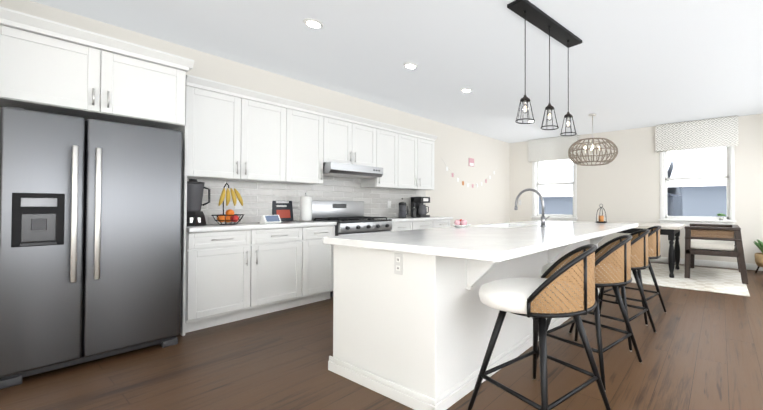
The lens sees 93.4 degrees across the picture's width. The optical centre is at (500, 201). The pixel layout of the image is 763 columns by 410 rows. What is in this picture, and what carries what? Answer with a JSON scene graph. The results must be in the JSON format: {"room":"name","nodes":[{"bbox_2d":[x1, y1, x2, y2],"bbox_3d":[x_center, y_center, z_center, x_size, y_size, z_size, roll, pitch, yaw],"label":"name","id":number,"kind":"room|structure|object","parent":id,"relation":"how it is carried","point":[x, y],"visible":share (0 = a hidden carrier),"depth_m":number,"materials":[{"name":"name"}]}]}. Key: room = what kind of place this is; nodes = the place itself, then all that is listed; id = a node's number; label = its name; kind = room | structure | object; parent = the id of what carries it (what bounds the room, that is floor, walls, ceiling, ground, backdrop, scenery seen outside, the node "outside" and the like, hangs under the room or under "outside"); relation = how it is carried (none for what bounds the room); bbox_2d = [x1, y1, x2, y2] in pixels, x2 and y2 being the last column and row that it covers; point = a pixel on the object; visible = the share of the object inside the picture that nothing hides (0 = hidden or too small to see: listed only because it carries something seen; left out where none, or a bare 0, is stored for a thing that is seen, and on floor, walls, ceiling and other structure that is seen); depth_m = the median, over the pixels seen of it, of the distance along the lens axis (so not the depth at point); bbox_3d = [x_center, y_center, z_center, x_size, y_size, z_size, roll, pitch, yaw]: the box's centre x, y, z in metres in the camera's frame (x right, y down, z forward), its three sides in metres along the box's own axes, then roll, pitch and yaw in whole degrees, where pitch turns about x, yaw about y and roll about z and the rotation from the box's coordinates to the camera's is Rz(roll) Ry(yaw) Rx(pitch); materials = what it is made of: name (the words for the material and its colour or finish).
{"room":"kitchen","nodes":[
{"label":"kitchen","id":0,"kind":"room"},
{"bbox_2d":[0,0,509,226],"bbox_3d":[-2.407,-0.178,4.528,0.140,2.660,9.780,0,-1,33],"label":"wall","id":1,"kind":"structure","parent":0,"point":[455,150],"depth_m":5.92,"materials":[{"name":"white paint"}]},
{"bbox_2d":[0,18,187,129],"bbox_3d":[-3.177,-0.892,2.640,0.618,0.491,0.963,0,-1,33],"label":"upper cabinet","id":2,"kind":"object","parent":1,"relation":"attached to","point":[48,71],"depth_m":2.43,"materials":[{"name":"white wood"}]},
{"bbox_2d":[178,82,295,182],"bbox_3d":[-2.744,-0.651,3.550,0.353,0.849,0.909,0,-1,33],"label":"upper cabinet","id":3,"kind":"object","parent":1,"relation":"attached to","point":[232,133],"depth_m":3.40,"materials":[{"name":"white wood"}]},
{"bbox_2d":[187,176,425,223],"bbox_3d":[-2.252,-0.117,4.630,0.008,0.730,3.380,0,-1,33],"label":"tile backsplash","id":4,"kind":"structure","parent":1,"relation":"attached to","point":[258,198],"depth_m":4.21,"materials":[{"name":"white tile"}]},
{"bbox_2d":[235,199,242,208],"bbox_3d":[-2.842,0.024,3.700,0.006,0.115,0.070,0,-1,33],"label":"outlet","id":5,"kind":"object","parent":4,"relation":"attached to","point":[238,205],"depth_m":3.69,"materials":[{"name":"white plastic"}]},
{"bbox_2d":[284,106,331,184],"bbox_3d":[-2.415,-0.644,4.060,0.353,0.849,0.545,0,-1,33],"label":"upper cabinet","id":6,"kind":"object","parent":1,"relation":"attached to","point":[313,148],"depth_m":4.03,"materials":[{"name":"white wood"}]},
{"bbox_2d":[332,114,379,166],"bbox_3d":[-2.093,-0.768,4.559,0.353,0.589,0.758,0,-1,33],"label":"upper cabinet","id":7,"kind":"object","parent":1,"relation":"attached to","point":[353,142],"depth_m":4.49,"materials":[{"name":"white wood"}]},
{"bbox_2d":[323,162,382,177],"bbox_3d":[-2.029,-0.405,4.513,0.506,0.132,0.752,0,-1,33],"label":"under-cabinet range hood","id":8,"kind":"object","parent":7,"relation":"attached to","point":[335,169],"visible":0.96,"depth_m":4.34,"materials":[{"name":"silver metal"}]},
{"bbox_2d":[361,126,403,189],"bbox_3d":[-1.784,-0.632,5.036,0.353,0.849,0.500,0,-1,33],"label":"upper cabinet","id":9,"kind":"object","parent":1,"relation":"attached to","point":[391,141],"depth_m":4.99,"materials":[{"name":"white wood"}]},
{"bbox_2d":[404,130,435,189],"bbox_3d":[-1.487,-0.626,5.496,0.353,0.849,0.834,0,-1,33],"label":"upper cabinet","id":10,"kind":"object","parent":1,"relation":"attached to","point":[418,150],"depth_m":5.44,"materials":[{"name":"white wood"}]},
{"bbox_2d":[441,158,494,187],"bbox_3d":[-0.585,-0.587,7.214,0.012,0.588,1.952,0,-1,33],"label":"garland","id":11,"kind":"object","parent":1,"relation":"attached to","point":[468,183],"visible":1,"depth_m":7.07,"materials":[{"name":"white paper"}]},
{"bbox_2d":[469,158,473,166],"bbox_3d":[-0.611,-0.830,7.174,0.013,0.170,0.180,0,-1,33],"label":"picture","id":12,"kind":"object","parent":1,"relation":"attached to","point":[471,161],"visible":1,"depth_m":7.17,"materials":[{"name":"pink paper"}]},
{"bbox_2d":[0,262,762,409],"bbox_3d":[0.130,1.181,2.872,6.180,0.100,9.780,0,-1,33],"label":"floor","id":13,"kind":"structure","parent":0,"point":[700,350],"depth_m":2.27,"materials":[{"name":"brown wood"}]},
{"bbox_2d":[0,106,181,388],"bbox_3d":[-3.067,0.252,2.544,0.874,1.750,0.976,0,-1,33],"label":"refrigerator","id":14,"kind":"object","parent":13,"relation":"on","point":[90,237],"visible":1,"depth_m":2.29,"materials":[{"name":"black"}]},
{"bbox_2d":[185,229,308,332],"bbox_3d":[-2.628,0.704,3.462,0.610,0.868,1.004,0,-1,33],"label":"base cabinet","id":15,"kind":"object","parent":13,"relation":"on","point":[238,271],"depth_m":3.22,"materials":[{"name":"white wood"}]},
{"bbox_2d":[187,221,336,232],"bbox_3d":[-2.532,0.250,3.591,0.638,0.040,1.314,0,-1,33],"label":"countertop","id":16,"kind":"structure","parent":15,"relation":"on","point":[284,224],"depth_m":3.35,"materials":[{"name":"white stone"}]},
{"bbox_2d":[187,179,210,225],"bbox_3d":[-2.823,0.008,3.145,0.200,0.430,0.229,0,-1,33],"label":"blender","id":17,"kind":"object","parent":16,"relation":"on","point":[195,213],"visible":0.81,"depth_m":3.10,"materials":[{"name":"black plastic"}]},
{"bbox_2d":[211,183,243,224],"bbox_3d":[-2.687,0.018,3.361,0.263,0.414,0.258,0,-1,33],"label":"fruit basket","id":18,"kind":"object","parent":16,"relation":"on","point":[230,216],"visible":1,"depth_m":3.33,"materials":[{"name":"yellow food"}]},
{"bbox_2d":[260,215,280,223],"bbox_3d":[-2.424,0.184,3.594,0.090,0.088,0.170,0,-1,21],"label":"smart display","id":19,"kind":"object","parent":16,"relation":"on","point":[267,219],"visible":0.91,"depth_m":3.56,"materials":[{"name":"white plastic"}]},
{"bbox_2d":[272,201,293,220],"bbox_3d":[-2.605,0.084,4.070,0.081,0.300,0.222,0,-1,33],"label":"cookbook","id":20,"kind":"object","parent":16,"relation":"on","point":[283,210],"visible":0.73,"depth_m":4.06,"materials":[{"name":"grey paper"}]},
{"bbox_2d":[299,192,312,221],"bbox_3d":[-2.328,0.061,4.076,0.150,0.347,0.150,0,-1,33],"label":"paper towel","id":21,"kind":"object","parent":16,"relation":"on","point":[305,208],"visible":1,"depth_m":4.03,"materials":[{"name":"white paper"}]},
{"bbox_2d":[309,225,334,303],"bbox_3d":[-2.305,0.710,3.963,0.610,0.868,0.433,0,-1,33],"label":"base cabinet","id":22,"kind":"object","parent":13,"relation":"on","point":[321,256],"depth_m":3.85,"materials":[{"name":"white wood"}]},
{"bbox_2d":[312,200,391,296],"bbox_3d":[-1.923,0.568,4.432,0.737,1.165,0.750,0,-1,33],"label":"range","id":23,"kind":"object","parent":13,"relation":"on","point":[349,217],"visible":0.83,"depth_m":4.40,"materials":[{"name":"grey metal"}]},
{"bbox_2d":[390,221,416,230],"bbox_3d":[-1.640,0.723,4.991,0.610,0.868,0.483,0,-1,33],"label":"base cabinet","id":24,"kind":"object","parent":13,"relation":"on","point":[396,225],"depth_m":4.84,"materials":[{"name":"white wood"}]},
{"bbox_2d":[378,217,452,220],"bbox_3d":[-1.410,0.272,5.327,0.638,0.040,1.287,0,-1,33],"label":"countertop","id":25,"kind":"structure","parent":24,"relation":"on","point":[396,218],"depth_m":5.20,"materials":[{"name":"white stone"}]},
{"bbox_2d":[398,198,415,217],"bbox_3d":[-1.464,0.097,5.343,0.140,0.307,0.299,0,-1,33],"label":"press","id":26,"kind":"object","parent":25,"relation":"on","point":[402,209],"visible":1,"depth_m":5.24,"materials":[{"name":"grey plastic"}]},
{"bbox_2d":[411,197,429,216],"bbox_3d":[-1.317,0.087,5.670,0.248,0.335,0.246,0,-1,33],"label":"coffee maker","id":27,"kind":"object","parent":25,"relation":"on","point":[417,203],"visible":0.98,"depth_m":5.59,"materials":[{"name":"black plastic"}]},
{"bbox_2d":[417,221,449,229],"bbox_3d":[-1.332,0.729,5.468,0.610,0.868,0.896,0,-1,33],"label":"base cabinet","id":28,"kind":"object","parent":13,"relation":"on","point":[420,224],"depth_m":5.31,"materials":[{"name":"white wood"}]},
{"bbox_2d":[328,232,616,409],"bbox_3d":[0.119,0.710,3.159,1.233,0.849,2.860,0,-1,33],"label":"kitchen island","id":29,"kind":"object","parent":13,"relation":"on","point":[414,319],"depth_m":2.00,"materials":[{"name":"white painted wood"}]},
{"bbox_2d":[323,221,637,263],"bbox_3d":[0.225,0.263,3.114,1.390,0.042,3.010,0,-1,33],"label":"island countertop","id":30,"kind":"structure","parent":29,"relation":"on","point":[493,243],"depth_m":2.12,"materials":[{"name":"white stone"}]},
{"bbox_2d":[452,219,470,226],"bbox_3d":[-0.378,0.207,3.296,0.190,0.072,0.190,0,-1,33],"label":"fruit plate","id":31,"kind":"object","parent":30,"relation":"on","point":[460,223],"visible":1,"depth_m":3.25,"materials":[{"name":"white ceramic"}]},
{"bbox_2d":[503,224,522,227],"bbox_3d":[0.094,0.398,3.583,0.456,0.240,0.696,0,-1,33],"label":"sink","id":32,"kind":"object","parent":30,"relation":"in","point":[504,225],"depth_m":3.92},
{"bbox_2d":[515,188,549,227],"bbox_3d":[0.317,0.055,3.487,0.357,0.384,0.133,0,-1,33],"label":"faucet","id":33,"kind":"object","parent":30,"relation":"on","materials":[{"name":"silver metal"}]},
{"bbox_2d":[596,204,606,222],"bbox_3d":[1.213,0.139,4.102,0.132,0.228,0.132,0,-1,33],"label":"lantern","id":34,"kind":"object","parent":30,"relation":"on","point":[601,219],"visible":1,"depth_m":4.08,"materials":[{"name":"black metal"}]},
{"bbox_2d":[467,244,610,409],"bbox_3d":[0.202,0.669,1.803,0.555,0.897,0.596,1,-1,-43],"label":"stool","id":35,"kind":"object","parent":13,"relation":"on","point":[550,294],"visible":1,"depth_m":1.62,"materials":[{"name":"white"}]},
{"bbox_2d":[537,235,641,389],"bbox_3d":[0.608,0.676,2.397,0.600,0.897,0.554,-1,-1,45],"label":"stool","id":36,"kind":"object","parent":13,"relation":"on","point":[612,266],"visible":0.69,"depth_m":2.18,"materials":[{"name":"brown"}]},
{"bbox_2d":[569,229,655,351],"bbox_3d":[0.965,0.683,2.951,0.604,0.897,0.553,-1,-1,43],"label":"stool","id":37,"kind":"object","parent":13,"relation":"on","point":[639,251],"visible":0.48,"depth_m":2.74,"materials":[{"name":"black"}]},
{"bbox_2d":[593,226,665,325],"bbox_3d":[1.323,0.690,3.506,0.605,0.897,0.553,-1,-1,43],"label":"stool","id":38,"kind":"object","parent":13,"relation":"on","point":[653,246],"visible":0.31,"depth_m":3.31,"materials":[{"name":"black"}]},
{"bbox_2d":[631,263,749,296],"bbox_3d":[2.038,1.162,5.872,3.550,0.012,1.910,0,-1,33],"label":"rug","id":39,"kind":"object","parent":13,"relation":"on","point":[723,281],"visible":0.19,"depth_m":5.01,"materials":[{"name":"white fabric"}]},
{"bbox_2d":[571,221,685,277],"bbox_3d":[1.837,0.772,6.120,2.550,0.772,1.038,0,-1,33],"label":"dining table","id":40,"kind":"object","parent":39,"relation":"on","point":[672,231],"visible":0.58,"depth_m":5.29,"materials":[{"name":"brown wood"}]},
{"bbox_2d":[684,223,747,283],"bbox_3d":[3.380,0.762,5.355,0.780,0.774,1.062,0,-1,33],"label":"seat","id":41,"kind":"object","parent":39,"relation":"on","point":[713,240],"visible":1,"depth_m":4.99,"materials":[{"name":"brown wood"}]},
{"bbox_2d":[753,239,762,272],"bbox_3d":[4.248,0.882,5.429,0.337,0.571,0.341,0,-1,33],"label":"potted plant","id":42,"kind":"object","parent":13,"relation":"on","point":[759,257],"visible":0.98,"depth_m":5.43,"materials":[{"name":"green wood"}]},
{"bbox_2d":[30,0,762,142],"bbox_3d":[0.130,-1.579,2.907,6.180,0.100,9.780,0,-1,33],"label":"ceiling","id":43,"kind":"structure","parent":0,"point":[634,64],"depth_m":3.47,"materials":[{"name":"grey paint"}]},
{"bbox_2d":[303,18,323,27],"bbox_3d":[-1.591,-1.523,2.900,0.154,0.011,0.152,0,-1,33],"label":"recessed light","id":44,"kind":"object","parent":43,"relation":"in","point":[312,23],"depth_m":2.90,"materials":[{"name":"white plastic"}]},
{"bbox_2d":[403,62,417,67],"bbox_3d":[-0.994,-1.512,3.766,0.154,0.011,0.147,0,-1,33],"label":"recessed light","id":45,"kind":"object","parent":43,"relation":"in","point":[409,65],"depth_m":3.76,"materials":[{"name":"white plastic"}]},
{"bbox_2d":[461,88,471,91],"bbox_3d":[-0.455,-1.502,4.561,0.141,0.011,0.151,0,-1,33],"label":"recessed light","id":46,"kind":"object","parent":43,"relation":"in","point":[463,89],"depth_m":4.57,"materials":[{"name":"white"}]},
{"bbox_2d":[507,0,581,135],"bbox_3d":[0.418,-1.077,2.915,0.171,0.902,0.910,-1,-1,42],"label":"pendant lights","id":47,"kind":"object","parent":43,"relation":"hanging from","point":[531,13],"visible":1,"depth_m":2.87,"materials":[{"name":"black metal"}]},
{"bbox_2d":[568,114,617,165],"bbox_3d":[1.572,-1.068,5.814,0.828,0.847,0.826,0,-1,33],"label":"dome pendant light","id":48,"kind":"object","parent":43,"relation":"hanging from","point":[592,148],"visible":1,"depth_m":5.68,"materials":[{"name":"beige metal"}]},
{"bbox_2d":[510,114,762,263],"bbox_3d":[2.745,-0.148,6.937,5.900,2.660,0.140,0,-1,33],"label":"wall","id":49,"kind":"structure","parent":0,"point":[623,185],"depth_m":6.86,"materials":[{"name":"white paint"}]},
{"bbox_2d":[528,135,578,161],"bbox_3d":[1.196,-1.202,7.796,1.210,0.523,0.118,0,-1,33],"label":"valance","id":50,"kind":"object","parent":49,"relation":"attached to","point":[550,149],"visible":0.94,"depth_m":7.75,"materials":[{"name":"fabric"}]},
{"bbox_2d":[531,159,577,220],"bbox_3d":[1.251,-0.327,7.870,1.140,1.580,0.200,0,-1,33],"label":"window","id":51,"kind":"structure","parent":49,"relation":"in","point":[536,215],"depth_m":7.94,"materials":[{"name":"white"}]},
{"bbox_2d":[656,115,737,151],"bbox_3d":[3.573,-1.221,6.260,1.310,0.523,0.118,0,-1,33],"label":"valance","id":52,"kind":"object","parent":49,"relation":"attached to","point":[708,133],"visible":1,"depth_m":6.18,"materials":[{"name":"fabric"}]},
{"bbox_2d":[659,146,736,225],"bbox_3d":[3.628,-0.346,6.334,1.240,1.580,0.200,0,-1,33],"label":"window","id":53,"kind":"structure","parent":49,"relation":"in","point":[730,191],"depth_m":6.25,"materials":[{"name":"white"}]},
{"bbox_2d":[717,213,725,219],"bbox_3d":[3.925,0.268,6.049,0.142,0.124,0.082,0,-1,33],"label":"potted plant","id":54,"kind":"object","parent":53,"relation":"on","point":[720,214],"visible":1,"depth_m":6.03,"materials":[{"name":"green"}]},
{"bbox_2d":[650,257,762,270],"bbox_3d":[2.694,1.126,6.861,5.880,0.110,0.018,0,-1,33],"label":"baseboard","id":55,"kind":"structure","parent":49,"relation":"attached to","point":[733,265],"depth_m":6.09,"materials":[{"name":"white"}]},
{"label":"outside","id":56,"kind":"structure","parent":0,"visible":0},
{"bbox_2d":[539,147,726,216],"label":"window","id":57,"kind":"structure","parent":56,"point":[703,197],"depth_m":13.66,"materials":[{"name":"white"}]}
]}

